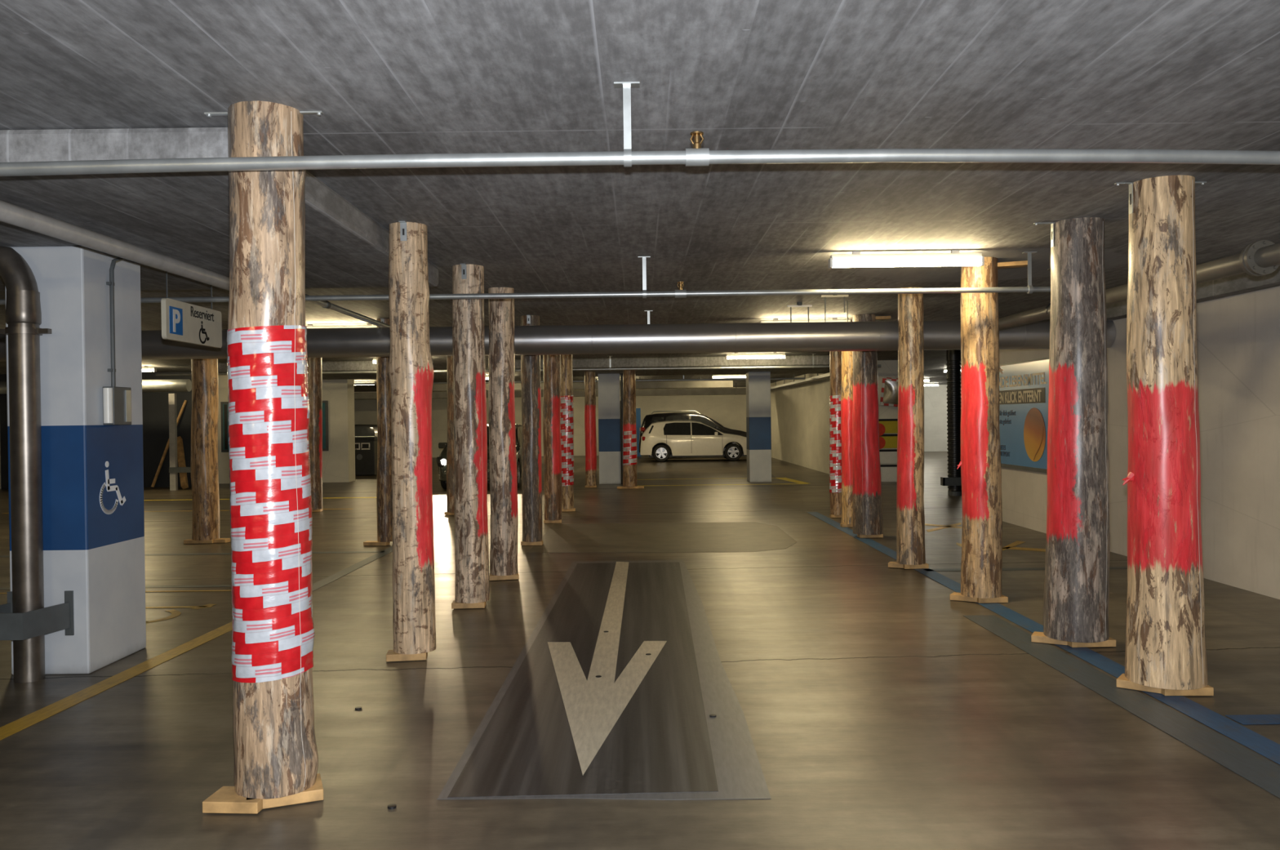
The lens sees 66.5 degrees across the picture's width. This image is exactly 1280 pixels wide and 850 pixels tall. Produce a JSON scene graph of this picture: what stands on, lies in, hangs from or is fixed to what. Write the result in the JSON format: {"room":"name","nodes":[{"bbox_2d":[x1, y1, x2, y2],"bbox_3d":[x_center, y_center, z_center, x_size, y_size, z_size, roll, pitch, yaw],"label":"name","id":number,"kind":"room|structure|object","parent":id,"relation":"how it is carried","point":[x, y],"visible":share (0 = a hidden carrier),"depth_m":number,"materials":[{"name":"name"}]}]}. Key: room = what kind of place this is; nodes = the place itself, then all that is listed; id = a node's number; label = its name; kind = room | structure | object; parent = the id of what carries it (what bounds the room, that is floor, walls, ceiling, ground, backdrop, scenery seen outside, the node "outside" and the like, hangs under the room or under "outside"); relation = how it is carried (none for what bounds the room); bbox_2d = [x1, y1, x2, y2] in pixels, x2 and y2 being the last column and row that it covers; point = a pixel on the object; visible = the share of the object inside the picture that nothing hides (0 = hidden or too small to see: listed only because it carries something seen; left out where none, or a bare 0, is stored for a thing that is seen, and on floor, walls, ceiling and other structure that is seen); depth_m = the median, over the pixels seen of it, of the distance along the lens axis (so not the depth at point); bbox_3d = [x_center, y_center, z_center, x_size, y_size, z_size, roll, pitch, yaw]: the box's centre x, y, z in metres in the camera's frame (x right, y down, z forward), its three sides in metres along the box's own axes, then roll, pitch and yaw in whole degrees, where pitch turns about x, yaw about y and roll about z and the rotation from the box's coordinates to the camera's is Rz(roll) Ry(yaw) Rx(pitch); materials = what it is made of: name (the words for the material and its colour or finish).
{"room":"parking garage","nodes":[
{"label":"parking garage","id":0,"kind":"room"},
{"bbox_2d":[0,372,191,488],"bbox_3d":[-13.574,0.138,24.500,4.850,2.870,0.200,-1,0,0],"label":"wall","id":1,"kind":"structure","parent":0,"point":[155,405],"depth_m":24.40,"materials":[{"name":"metal"}]},
{"bbox_2d":[217,374,355,483],"bbox_3d":[-9.390,0.079,25.800,3.519,2.870,0.600,-1,0,0],"label":"wall","id":2,"kind":"structure","parent":0,"point":[338,462],"depth_m":25.50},
{"bbox_2d":[220,401,228,452],"bbox_3d":[-10.823,0.053,25.465,0.196,1.300,0.060,-1,0,0],"label":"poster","id":3,"kind":"object","parent":2,"relation":"attached to","point":[224,426],"depth_m":25.44,"materials":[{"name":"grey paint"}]},
{"bbox_2d":[322,400,328,450],"bbox_3d":[-8.200,0.021,25.465,0.151,1.278,0.060,-1,0,0],"label":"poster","id":4,"kind":"object","parent":2,"relation":"attached to","point":[325,403],"depth_m":25.45,"materials":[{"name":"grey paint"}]},
{"bbox_2d":[0,0,1279,391],"bbox_3d":[1.981,-1.595,18.140,36.000,0.300,48.300,-1,0,0],"label":"ceiling","id":5,"kind":"structure","parent":0,"point":[385,77],"depth_m":4.17,"materials":[{"name":"concrete"}]},
{"bbox_2d":[0,378,191,393],"bbox_3d":[-13.037,-1.002,21.993,5.752,0.570,0.280,-1,0,0],"label":"duct","id":6,"kind":"object","parent":5,"relation":"hanging from","point":[184,384],"visible":0.35,"depth_m":21.88,"materials":[{"name":"metal"}]},
{"bbox_2d":[0,200,229,290],"bbox_3d":[-3.046,-1.141,5.715,0.103,0.316,3.419,-1,0,1],"label":"pipe","id":7,"kind":"object","parent":5,"relation":"hanging from","point":[11,214],"visible":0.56,"depth_m":5.47,"materials":[{"name":"metal"}]},
{"bbox_2d":[142,365,156,371],"bbox_3d":[-11.316,-1.238,21.591,1.206,0.130,0.088,-1,0,0],"label":"ceiling lamp","id":8,"kind":"object","parent":5,"relation":"attached to","point":[145,368],"visible":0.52,"depth_m":21.56,"materials":[{"name":"white plastic"}]},
{"bbox_2d":[0,126,438,292],"bbox_3d":[-3.730,-1.210,6.242,4.070,0.169,4.000,-1,0,0],"label":"beam","id":9,"kind":"structure","parent":5,"relation":"attached to","point":[184,216],"depth_m":5.16,"materials":[{"name":"concrete"}]},
{"bbox_2d":[160,271,222,347],"bbox_3d":[-3.475,-0.885,7.599,0.042,0.505,0.950,-1,0,0],"label":"sign","id":10,"kind":"object","parent":9,"relation":"hanging from","point":[181,322],"visible":0.98,"depth_m":7.51,"materials":[{"name":"beige plastic"}]},
{"bbox_2d":[306,323,376,328],"bbox_3d":[-3.966,-1.270,12.892,1.206,0.130,0.088,-1,0,0],"label":"ceiling lamp","id":11,"kind":"object","parent":5,"relation":"attached to","point":[368,325],"visible":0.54,"depth_m":12.86,"materials":[{"name":"white plastic"}]},
{"bbox_2d":[155,353,881,375],"bbox_3d":[-2.515,-1.251,20.192,15.000,0.304,0.068,-1,0,0],"label":"pipe","id":12,"kind":"object","parent":5,"relation":"hanging from","point":[812,366],"visible":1,"depth_m":20.17,"materials":[{"name":"metal"}]},
{"bbox_2d":[217,355,830,379],"bbox_3d":[-2.241,-1.318,22.792,13.950,0.209,4.200,-1,0,0],"label":"beam","id":13,"kind":"structure","parent":5,"relation":"attached to","point":[790,360],"depth_m":20.69,"materials":[{"name":"concrete"}]},
{"bbox_2d":[0,251,1050,304],"bbox_3d":[-2.239,-1.158,7.852,11.550,0.334,0.068,-1,0,0],"label":"pipe","id":14,"kind":"object","parent":5,"relation":"hanging from","point":[1029,289],"visible":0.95,"depth_m":7.83,"materials":[{"name":"metal"}]},
{"bbox_2d":[305,293,390,327],"bbox_3d":[-2.933,-1.090,9.816,0.072,0.151,3.882,-1,0,0],"label":"pipe","id":15,"kind":"object","parent":14,"relation":"attached to","point":[324,304],"visible":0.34,"depth_m":9.75,"materials":[{"name":"metal"}]},
{"bbox_2d":[354,382,746,399],"bbox_3d":[-3.666,-1.268,36.492,16.500,0.458,0.510,-1,0,0],"label":"duct","id":16,"kind":"object","parent":5,"relation":"hanging from","point":[717,391],"visible":0.36,"depth_m":36.24,"materials":[{"name":"metal"}]},
{"bbox_2d":[0,300,1115,361],"bbox_3d":[-2.868,-1.052,10.993,16.290,0.572,0.336,-1,0,0],"label":"pipe","id":17,"kind":"object","parent":5,"relation":"hanging from","point":[877,335],"visible":0.5,"depth_m":10.85,"materials":[{"name":"metal"}]},
{"bbox_2d":[354,375,805,385],"bbox_3d":[-2.766,-1.290,26.492,14.500,0.304,0.068,-1,0,0],"label":"pipe","id":18,"kind":"object","parent":5,"relation":"hanging from","point":[802,378],"visible":0.37,"depth_m":26.47,"materials":[{"name":"metal"}]},
{"bbox_2d":[431,376,733,391],"bbox_3d":[-2.566,-1.282,30.492,10.900,0.378,0.510,-1,0,0],"label":"duct","id":19,"kind":"object","parent":5,"relation":"hanging from","point":[692,384],"visible":0.36,"depth_m":30.24,"materials":[{"name":"metal"}]},
{"bbox_2d":[0,81,1279,176],"bbox_3d":[-0.964,-1.121,3.793,8.501,0.385,0.068,-1,0,0],"label":"pipe","id":20,"kind":"object","parent":5,"relation":"hanging from","point":[696,155],"visible":1,"depth_m":3.77,"materials":[{"name":"metal"}]},
{"bbox_2d":[644,310,653,324],"bbox_3d":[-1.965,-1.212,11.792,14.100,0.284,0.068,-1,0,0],"label":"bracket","id":21,"kind":"object","parent":5,"relation":"hanging from","point":[647,311],"visible":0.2,"depth_m":11.79,"materials":[{"name":"metal"}]},
{"bbox_2d":[711,374,746,377],"bbox_3d":[2.742,-1.459,28.991,1.206,0.130,0.088,-1,0,0],"label":"ceiling lamp","id":22,"kind":"object","parent":5,"relation":"attached to","point":[713,375],"visible":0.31,"depth_m":28.96,"materials":[{"name":"white plastic"}]},
{"bbox_2d":[712,376,746,377],"bbox_3d":[2.743,-1.421,28.991,1.170,0.050,0.084,-1,0,0],"label":"diffuser","id":23,"kind":"object","parent":22,"relation":"attached to","point":[713,376],"depth_m":28.96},
{"bbox_2d":[725,351,786,359],"bbox_3d":[2.323,-1.391,19.591,1.206,0.130,0.088,-1,0,0],"label":"ceiling lamp","id":24,"kind":"object","parent":5,"relation":"attached to","point":[743,356],"visible":0.97,"depth_m":19.56,"materials":[{"name":"white plastic"}]},
{"bbox_2d":[726,355,785,359],"bbox_3d":[2.324,-1.353,19.592,1.170,0.050,0.084,-1,0,0],"label":"diffuser","id":25,"kind":"object","parent":24,"relation":"attached to","point":[727,357],"depth_m":19.56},
{"bbox_2d":[770,373,830,390],"bbox_3d":[4.733,-1.402,30.742,0.260,0.320,14.500,-1,0,0],"label":"cable tray","id":26,"kind":"object","parent":5,"relation":"hanging from","point":[827,375],"visible":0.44,"depth_m":28.14,"materials":[{"name":"grey paint"}]},
{"bbox_2d":[760,317,850,322],"bbox_3d":[2.184,-1.345,12.892,1.206,0.130,0.088,-1,0,0],"label":"ceiling lamp","id":27,"kind":"object","parent":5,"relation":"attached to","point":[834,319],"visible":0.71,"depth_m":12.86,"materials":[{"name":"white plastic"}]},
{"bbox_2d":[786,294,848,322],"bbox_3d":[1.925,-1.269,10.642,0.282,0.250,1.032,-1,0,-14],"label":"rack","id":28,"kind":"object","parent":5,"relation":"hanging from","point":[798,304],"visible":0.78,"depth_m":10.20,"materials":[{"name":"white metal"}]},
{"bbox_2d":[827,249,984,268],"bbox_3d":[2.094,-1.310,7.692,1.206,0.130,0.088,-1,0,0],"label":"ceiling lamp","id":29,"kind":"object","parent":5,"relation":"attached to","point":[855,260],"visible":1,"depth_m":7.66,"materials":[{"name":"white plastic"}]},
{"bbox_2d":[832,258,982,267],"bbox_3d":[2.095,-1.272,7.692,1.170,0.050,0.084,-1,0,0],"label":"diffuser","id":30,"kind":"object","parent":29,"relation":"attached to","point":[837,263],"depth_m":7.66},
{"bbox_2d":[999,240,1279,330],"bbox_3d":[3.780,-1.147,5.893,0.212,0.473,8.803,-1,0,-1],"label":"pipe","id":31,"kind":"object","parent":5,"relation":"hanging from","point":[1261,257],"visible":0.7,"depth_m":6.24,"materials":[{"name":"grey metal"}]},
{"bbox_2d":[0,451,1279,849],"bbox_3d":[2.019,1.525,18.161,36.000,0.200,48.300,-1,0,0],"label":"floor","id":32,"kind":"structure","parent":0,"point":[878,714],"depth_m":5.19,"materials":[{"name":"concrete"}]},
{"bbox_2d":[4,245,146,674],"bbox_3d":[-3.734,0.223,6.501,0.498,2.700,0.720,-1,0,0],"label":"concrete column","id":33,"kind":"structure","parent":32,"relation":"on","point":[92,471],"depth_m":6.17,"materials":[{"name":"white paint"}]},
{"bbox_2d":[0,245,51,683],"bbox_3d":[-4.027,0.238,6.036,0.780,2.682,0.196,-1,0,0],"label":"drain pipe","id":34,"kind":"object","parent":33,"relation":"attached to","point":[23,304],"visible":1,"depth_m":5.97,"materials":[{"name":"metal"}]},
{"bbox_2d":[0,590,74,639],"bbox_3d":[-3.796,1.187,5.967,0.460,0.280,0.358,-1,0,0],"label":"guard","id":35,"kind":"object","parent":33,"relation":"attached to","point":[34,623],"visible":0.96,"depth_m":5.93,"materials":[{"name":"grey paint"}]},
{"bbox_2d":[102,257,131,425],"bbox_3d":[-3.456,-0.562,6.425,0.081,1.123,0.263,-1,0,0],"label":"wall box","id":36,"kind":"object","parent":33,"relation":"attached to","point":[117,401],"visible":0.98,"depth_m":6.41,"materials":[{"name":"grey paint"}]},
{"bbox_2d":[0,584,231,589],"bbox_3d":[-5.181,1.569,9.430,4.000,0.002,0.120,-1,0,0],"label":"painted line","id":37,"kind":"object","parent":32,"relation":"on","point":[204,585],"visible":0.22,"depth_m":9.43,"materials":[{"name":"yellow paint"}]},
{"bbox_2d":[0,590,231,593],"bbox_3d":[-5.181,1.569,9.160,4.000,0.002,0.050,-1,0,0],"label":"painted line","id":38,"kind":"object","parent":32,"relation":"on","point":[166,590],"visible":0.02,"depth_m":9.15,"materials":[{"name":"yellow paint"}]},
{"bbox_2d":[0,622,232,740],"bbox_3d":[-3.206,1.564,6.460,0.140,0.002,4.909,-1,0,2],"label":"painted line","id":39,"kind":"object","parent":32,"relation":"on","point":[20,724],"visible":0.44,"depth_m":5.88,"materials":[{"name":"yellow paint"}]},
{"bbox_2d":[151,400,186,487],"bbox_3d":[-11.666,0.456,24.187,0.844,2.155,0.089,-1,0,-27],"label":"leaning board","id":40,"kind":"object","parent":32,"relation":"on","point":[185,401],"visible":0.82,"depth_m":24.13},
{"bbox_2d":[3,508,352,513],"bbox_3d":[-8.332,1.553,17.610,6.300,0.002,0.120,-1,0,0],"label":"painted line","id":41,"kind":"object","parent":32,"relation":"on","point":[322,508],"visible":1,"depth_m":17.59,"materials":[{"name":"yellow paint"}]},
{"bbox_2d":[168,393,191,490],"bbox_3d":[-10.883,0.399,23.187,0.570,2.300,0.130,-1,0,0],"label":"steel post","id":42,"kind":"object","parent":32,"relation":"on","point":[174,469],"visible":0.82,"depth_m":23.15,"materials":[{"name":"grey metal"}]},
{"bbox_2d":[145,604,215,622],"bbox_3d":[-4.150,1.565,8.039,0.957,0.002,0.908,-1,0,0],"label":"wheelchair","id":43,"kind":"object","parent":32,"relation":"on","point":[175,613],"visible":0.41,"depth_m":8.28,"materials":[{"name":"yellow paint"}]},
{"bbox_2d":[177,435,188,488],"bbox_3d":[-11.204,0.910,23.856,0.171,1.272,1.182,-1,0,-32],"label":"leaning board","id":44,"kind":"object","parent":32,"relation":"on","point":[180,454],"visible":0.93,"depth_m":23.81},
{"bbox_2d":[0,551,384,557],"bbox_3d":[-5.781,1.560,11.760,5.400,0.002,0.140,-1,0,0],"label":"painted line","id":45,"kind":"object","parent":32,"relation":"on","point":[335,552],"visible":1,"depth_m":11.76,"materials":[{"name":"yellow paint"}]},
{"bbox_2d":[183,358,230,543],"bbox_3d":[-5.713,0.116,12.875,0.543,2.864,0.335,-1,0,0],"label":"log post","id":46,"kind":"object","parent":32,"relation":"on","point":[205,380],"visible":0.83,"depth_m":12.74,"materials":[{"name":"wood"}]},
{"bbox_2d":[143,497,376,500],"bbox_3d":[-8.832,1.542,20.210,7.300,0.002,0.140,-1,0,0],"label":"painted line","id":47,"kind":"object","parent":32,"relation":"on","point":[336,497],"visible":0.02,"depth_m":20.20,"materials":[{"name":"yellow paint"}]},
{"bbox_2d":[202,100,323,813],"bbox_3d":[-1.581,0.125,4.070,0.497,2.865,0.325,-1,0,-31],"label":"log post","id":48,"kind":"object","parent":32,"relation":"on","point":[276,757],"visible":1,"depth_m":3.96,"materials":[{"name":"brown wood"}]},
{"bbox_2d":[306,357,322,511],"bbox_3d":[-5.735,0.089,17.166,0.313,2.865,0.290,-1,0,0],"label":"log post","id":49,"kind":"object","parent":32,"relation":"on","point":[314,364],"visible":0.61,"depth_m":17.05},
{"bbox_2d":[311,546,392,591],"bbox_3d":[-3.071,1.532,11.060,0.140,0.002,4.303,-1,0,1],"label":"painted line","id":50,"kind":"object","parent":32,"relation":"on","point":[338,575],"visible":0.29,"depth_m":10.37,"materials":[{"name":"yellow paint"}]},
{"bbox_2d":[354,423,377,436],"bbox_3d":[-10.094,0.725,33.305,4.212,1.495,2.180,-1,0,0],"label":"car","id":51,"kind":"object","parent":32,"relation":"on","point":[362,429],"visible":0.06,"depth_m":32.56,"materials":[{"name":"black paint"}]},
{"bbox_2d":[355,435,377,475],"bbox_3d":[-8.165,0.899,28.697,0.868,1.120,0.618,-1,0,0],"label":"litter bin","id":52,"kind":"object","parent":32,"relation":"on","point":[366,446],"visible":0.62,"depth_m":28.41,"materials":[{"name":"plastic"}]},
{"bbox_2d":[363,318,392,545],"bbox_3d":[-3.316,0.090,12.388,0.388,2.864,0.260,-1,0,0],"label":"log post","id":53,"kind":"object","parent":32,"relation":"on","point":[384,491],"visible":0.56,"depth_m":12.32,"materials":[{"name":"wood"}]},
{"bbox_2d":[387,804,396,808],"bbox_3d":[-1.008,1.551,3.967,0.036,0.010,0.035,-1,0,0],"label":"stud","id":54,"kind":"object","parent":32,"relation":"on","point":[390,806],"visible":1,"depth_m":3.96,"materials":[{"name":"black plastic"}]},
{"bbox_2d":[386,221,435,662],"bbox_3d":[-1.530,0.108,6.478,0.319,2.864,0.307,-1,0,0],"label":"log post","id":55,"kind":"object","parent":32,"relation":"on","point":[411,367],"visible":1,"depth_m":6.38,"materials":[{"name":"wood"}]},
{"bbox_2d":[444,355,454,515],"bbox_3d":[-3.111,0.062,16.333,0.333,2.865,0.265,-1,0,0],"label":"log post","id":56,"kind":"object","parent":32,"relation":"on","point":[450,449],"visible":0.5,"depth_m":16.22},
{"bbox_2d":[451,263,489,608],"bbox_3d":[-1.442,0.096,8.230,0.304,2.865,0.324,-1,0,-4],"label":"log post","id":57,"kind":"object","parent":32,"relation":"on","point":[472,584],"visible":0.98,"depth_m":8.13,"materials":[{"name":"wood"}]},
{"bbox_2d":[435,423,521,488],"bbox_3d":[-3.670,0.710,23.699,2.180,1.495,4.212,-1,0,0],"label":"car","id":58,"kind":"object","parent":32,"relation":"on","point":[441,460],"visible":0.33,"depth_m":22.28,"materials":[{"name":"black paint"}]},
{"bbox_2d":[438,442,447,448],"bbox_3d":[-3.673,0.472,23.083,2.180,0.140,0.120,-1,0,0],"label":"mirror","id":59,"kind":"object","parent":58,"relation":"attached to","point":[441,445],"depth_m":23.02,"materials":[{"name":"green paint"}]},
{"bbox_2d":[488,287,519,580],"bbox_3d":[-1.369,0.085,9.666,0.298,2.865,0.277,-1,0,-10],"label":"log post","id":60,"kind":"object","parent":32,"relation":"on","point":[501,406],"visible":0.97,"depth_m":9.55,"materials":[{"name":"wood"}]},
{"bbox_2d":[520,315,542,545],"bbox_3d":[-1.369,0.068,12.228,0.264,2.865,0.293,-1,0,0],"label":"log post","id":61,"kind":"object","parent":32,"relation":"on","point":[531,476],"visible":0.86,"depth_m":12.15,"materials":[{"name":"wood"}]},
{"bbox_2d":[542,354,561,523],"bbox_3d":[-1.334,0.050,14.838,0.287,2.865,0.273,-1,0,-4],"label":"log post","id":62,"kind":"object","parent":32,"relation":"on","point":[551,362],"visible":0.88,"depth_m":14.72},
{"bbox_2d":[560,354,575,511],"bbox_3d":[-1.252,0.037,16.659,0.261,2.865,0.247,-1,0,0],"label":"log post","id":63,"kind":"object","parent":32,"relation":"on","point":[566,411],"visible":0.8,"depth_m":16.56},
{"bbox_2d":[584,371,596,487],"bbox_3d":[-1.139,-0.002,22.395,0.277,2.865,0.266,-1,0,0],"label":"log post","id":64,"kind":"object","parent":32,"relation":"on","point":[589,376],"visible":0.92,"depth_m":22.29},
{"bbox_2d":[437,560,770,799],"bbox_3d":[-0.146,1.521,7.385,1.390,0.002,6.750,-1,0,0],"label":"floor patch","id":65,"kind":"structure","parent":32,"relation":"on","point":[739,773],"depth_m":4.94,"materials":[{"name":"concrete"}]},
{"bbox_2d":[447,561,718,797],"bbox_3d":[-0.186,1.520,7.335,1.129,0.002,6.568,-1,0,1],"label":"floor patch","id":66,"kind":"structure","parent":65,"relation":"on","point":[660,742],"depth_m":5.14,"materials":[{"name":"concrete"}]},
{"bbox_2d":[547,561,666,774],"bbox_3d":[-0.231,1.518,7.487,0.838,0.002,6.405,-1,0,0],"label":"arrow","id":67,"kind":"object","parent":66,"relation":"on","point":[593,705],"depth_m":5.88,"materials":[{"name":"beige paint"}]},
{"bbox_2d":[597,373,621,484],"bbox_3d":[-0.736,0.091,23.751,0.525,2.660,0.600,-1,0,0],"label":"concrete column","id":68,"kind":"structure","parent":32,"relation":"on","point":[609,384],"depth_m":23.45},
{"bbox_2d":[620,373,622,484],"bbox_3d":[-0.424,0.092,23.401,0.087,2.655,0.087,-1,0,0],"label":"downpipe","id":69,"kind":"object","parent":68,"relation":"attached to","point":[621,374],"visible":0.69,"depth_m":23.37,"materials":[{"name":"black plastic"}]},
{"bbox_2d":[617,369,644,488],"bbox_3d":[-0.231,-0.011,21.922,0.601,2.864,0.329,-1,0,0],"label":"log post","id":70,"kind":"object","parent":32,"relation":"on","point":[629,432],"visible":0.97,"depth_m":21.79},
{"bbox_2d":[635,408,642,456],"bbox_3d":[-0.106,0.303,40.503,0.360,2.000,0.240,-1,0,0],"label":"post","id":71,"kind":"object","parent":32,"relation":"on","point":[637,410],"visible":0.57,"depth_m":40.42,"materials":[{"name":"paint"}]},
{"bbox_2d":[527,521,796,552],"bbox_3d":[0.318,1.478,12.985,3.300,0.002,3.250,-1,0,0],"label":"floor patch","id":72,"kind":"structure","parent":32,"relation":"on","point":[731,536],"depth_m":12.76,"materials":[{"name":"concrete"}]},
{"bbox_2d":[639,410,746,453],"bbox_3d":[2.236,0.358,38.603,4.562,1.858,2.220,-1,0,0],"label":"car","id":73,"kind":"object","parent":32,"relation":"on","point":[649,419],"visible":0.26,"depth_m":37.84,"materials":[{"name":"black paint"}]},
{"bbox_2d":[640,419,746,462],"bbox_3d":[2.113,0.558,35.905,4.212,1.495,2.180,-1,0,0],"label":"car","id":74,"kind":"object","parent":32,"relation":"on","point":[683,437],"visible":0.93,"depth_m":35.04,"materials":[{"name":"white paint"}]},
{"bbox_2d":[651,477,808,485],"bbox_3d":[1.807,1.387,23.930,4.380,0.002,2.460,-1,0,0],"label":"painted line","id":75,"kind":"object","parent":32,"relation":"on","point":[782,478],"visible":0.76,"depth_m":23.05,"materials":[{"name":"yellow paint"}]},
{"bbox_2d":[746,371,771,482],"bbox_3d":[2.886,0.047,23.751,0.530,2.660,0.600,-1,0,0],"label":"concrete column","id":76,"kind":"structure","parent":32,"relation":"on","point":[758,426],"depth_m":23.45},
{"bbox_2d":[829,351,841,517],"bbox_3d":[3.047,-0.005,15.106,0.251,2.865,0.240,-1,0,12],"label":"log post","id":77,"kind":"object","parent":32,"relation":"on","point":[835,363],"visible":0.66,"depth_m":15.01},
{"bbox_2d":[840,351,853,527],"bbox_3d":[2.958,0.005,13.810,0.261,2.865,0.228,-1,0,0],"label":"log post","id":78,"kind":"object","parent":32,"relation":"on","point":[846,386],"visible":0.62,"depth_m":13.71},
{"bbox_2d":[852,313,890,537],"bbox_3d":[2.982,0.012,12.639,0.490,2.865,0.383,-1,0,-28],"label":"log post","id":79,"kind":"object","parent":32,"relation":"on","point":[868,522],"visible":0.88,"depth_m":12.47,"materials":[{"name":"wood"}]},
{"bbox_2d":[888,287,928,568],"bbox_3d":[2.732,0.033,10.041,0.391,2.865,0.293,-1,0,0],"label":"log post","id":80,"kind":"object","parent":32,"relation":"on","point":[910,531],"visible":0.97,"depth_m":9.93,"materials":[{"name":"wood"}]},
{"bbox_2d":[924,522,962,532],"bbox_3d":[4.235,1.426,13.633,0.512,0.002,1.318,-1,0,17],"label":"painted line","id":81,"kind":"object","parent":32,"relation":"on","point":[941,526],"visible":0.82,"depth_m":13.71,"materials":[{"name":"yellow paint"}]},
{"bbox_2d":[940,349,961,495],"bbox_3d":[6.060,-0.064,18.980,0.440,2.868,0.318,-1,0,0],"label":"pipe","id":82,"kind":"object","parent":32,"relation":"on","point":[953,480],"visible":0.85,"depth_m":18.89,"materials":[{"name":"black plastic"}]},
{"bbox_2d":[950,256,1027,603],"bbox_3d":[2.937,0.042,8.211,0.671,2.864,0.330,-1,0,0],"label":"log post","id":83,"kind":"object","parent":32,"relation":"on","point":[981,563],"visible":0.97,"depth_m":8.08,"materials":[{"name":"wood"}]},
{"bbox_2d":[956,540,1045,551],"bbox_3d":[4.267,1.439,11.567,0.908,0.002,0.976,-1,0,0],"label":"painted line","id":84,"kind":"object","parent":32,"relation":"on","point":[1011,546],"visible":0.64,"depth_m":11.39,"materials":[{"name":"yellow paint"}]},
{"bbox_2d":[926,566,1127,571],"bbox_3d":[4.048,1.453,9.860,2.340,0.002,0.140,-1,0,0],"label":"painted line","id":85,"kind":"object","parent":32,"relation":"on","point":[1110,567],"visible":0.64,"depth_m":9.86,"materials":[{"name":"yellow paint"}]},
{"bbox_2d":[807,511,1279,764],"bbox_3d":[2.873,1.468,9.710,0.170,0.002,12.602,-1,0,-1],"label":"painted line","id":86,"kind":"object","parent":32,"relation":"on","point":[1251,740],"visible":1,"depth_m":5.93,"materials":[{"name":"blue paint"}]},
{"bbox_2d":[1031,217,1115,647],"bbox_3d":[2.924,0.052,6.654,0.512,2.864,0.415,-1,0,0],"label":"log post","id":87,"kind":"object","parent":32,"relation":"on","point":[1077,584],"visible":1,"depth_m":6.50,"materials":[{"name":"wood"}]},
{"bbox_2d":[963,614,1279,798],"bbox_3d":[2.679,1.499,5.510,0.240,0.002,4.205,-1,0,-1],"label":"floor strip","id":88,"kind":"object","parent":32,"relation":"on","point":[1260,771],"visible":1,"depth_m":5.11,"materials":[{"name":"grey paint"}]},
{"bbox_2d":[1114,174,1213,695],"bbox_3d":[2.970,0.060,5.524,0.466,2.865,0.415,0,0,38],"label":"log post","id":89,"kind":"object","parent":32,"relation":"on","point":[1166,652],"visible":1,"depth_m":5.38,"materials":[{"name":"wood"}]},
{"bbox_2d":[1225,714,1279,724],"bbox_3d":[4.143,1.484,4.960,2.250,0.002,0.150,-1,0,0],"label":"painted line","id":90,"kind":"object","parent":32,"relation":"on","point":[1251,718],"visible":1,"depth_m":4.96,"materials":[{"name":"blue paint"}]},
{"bbox_2d":[354,384,947,457],"bbox_3d":[1.998,-0.169,42.150,36.000,2.870,0.300,-1,0,0],"label":"wall","id":91,"kind":"structure","parent":0,"point":[728,411],"depth_m":41.99,"materials":[{"name":"paint"}]},
{"bbox_2d":[770,360,897,482],"bbox_3d":[5.789,-0.151,32.500,1.420,2.870,19.000,-1,0,0],"label":"wall","id":92,"kind":"structure","parent":0,"point":[800,413],"depth_m":29.87,"materials":[{"name":"paint"}]},
{"bbox_2d":[878,418,897,481],"bbox_3d":[5.823,0.592,22.977,1.070,1.470,0.035,-1,0,0],"label":"board","id":93,"kind":"object","parent":92,"relation":"attached to","point":[888,472],"visible":0.35,"depth_m":22.96,"materials":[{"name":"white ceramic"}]},
{"bbox_2d":[880,377,897,406],"bbox_3d":[5.903,-0.751,22.581,0.597,0.715,0.663,-1,0,-24],"label":"mirror","id":94,"kind":"object","parent":92,"relation":"attached to","point":[889,393],"visible":0.55,"depth_m":22.53,"materials":[{"name":"grey paint"}]},
{"bbox_2d":[882,380,897,404],"bbox_3d":[5.909,-0.740,22.494,0.560,0.540,0.020,6,14,12],"label":"mirror glass","id":95,"kind":"object","parent":94,"relation":"attached to","point":[890,388],"depth_m":22.52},
{"bbox_2d":[999,285,1279,599],"bbox_3d":[5.461,0.036,4.801,0.320,2.870,21.600,-1,0,0],"label":"wall","id":96,"kind":"structure","parent":0,"point":[1238,335],"depth_m":8.80,"materials":[{"name":"paint"}]},
{"bbox_2d":[999,357,1048,472],"bbox_3d":[5.271,-0.131,13.775,0.045,1.490,2.810,-1,0,0],"label":"poster","id":97,"kind":"object","parent":96,"relation":"attached to","point":[1024,385],"visible":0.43,"depth_m":13.35,"materials":[{"name":"blue paper"}]},
{"bbox_2d":[1000,451,1009,456],"bbox_3d":[5.269,0.418,14.123,0.003,0.070,0.455,-1,0,0],"label":"print","id":98,"kind":"object","parent":97,"relation":"attached to","point":[1002,453],"depth_m":14.08},
{"bbox_2d":[999,418,1011,425],"bbox_3d":[5.263,-0.045,14.393,0.003,0.101,1.103,-1,0,0],"label":"print","id":99,"kind":"object","parent":97,"relation":"attached to","point":[1002,421],"depth_m":14.06},
{"bbox_2d":[999,409,1015,417],"bbox_3d":[5.261,-0.165,14.304,0.003,0.101,1.278,-1,0,0],"label":"print","id":100,"kind":"object","parent":97,"relation":"on","point":[1002,413],"depth_m":13.98},
{"bbox_2d":[1023,407,1045,461],"bbox_3d":[5.263,0.129,13.022,0.003,0.720,0.720,-1,0,0],"label":"picture","id":101,"kind":"object","parent":97,"relation":"attached to","point":[1034,418],"depth_m":13.01},
{"bbox_2d":[959,265,1279,350],"bbox_3d":[5.192,-1.259,4.792,0.175,0.267,21.600,-1,0,0],"label":"trim","id":102,"kind":"structure","parent":96,"relation":"attached to","point":[1240,283],"depth_m":8.53,"materials":[{"name":"metal"}]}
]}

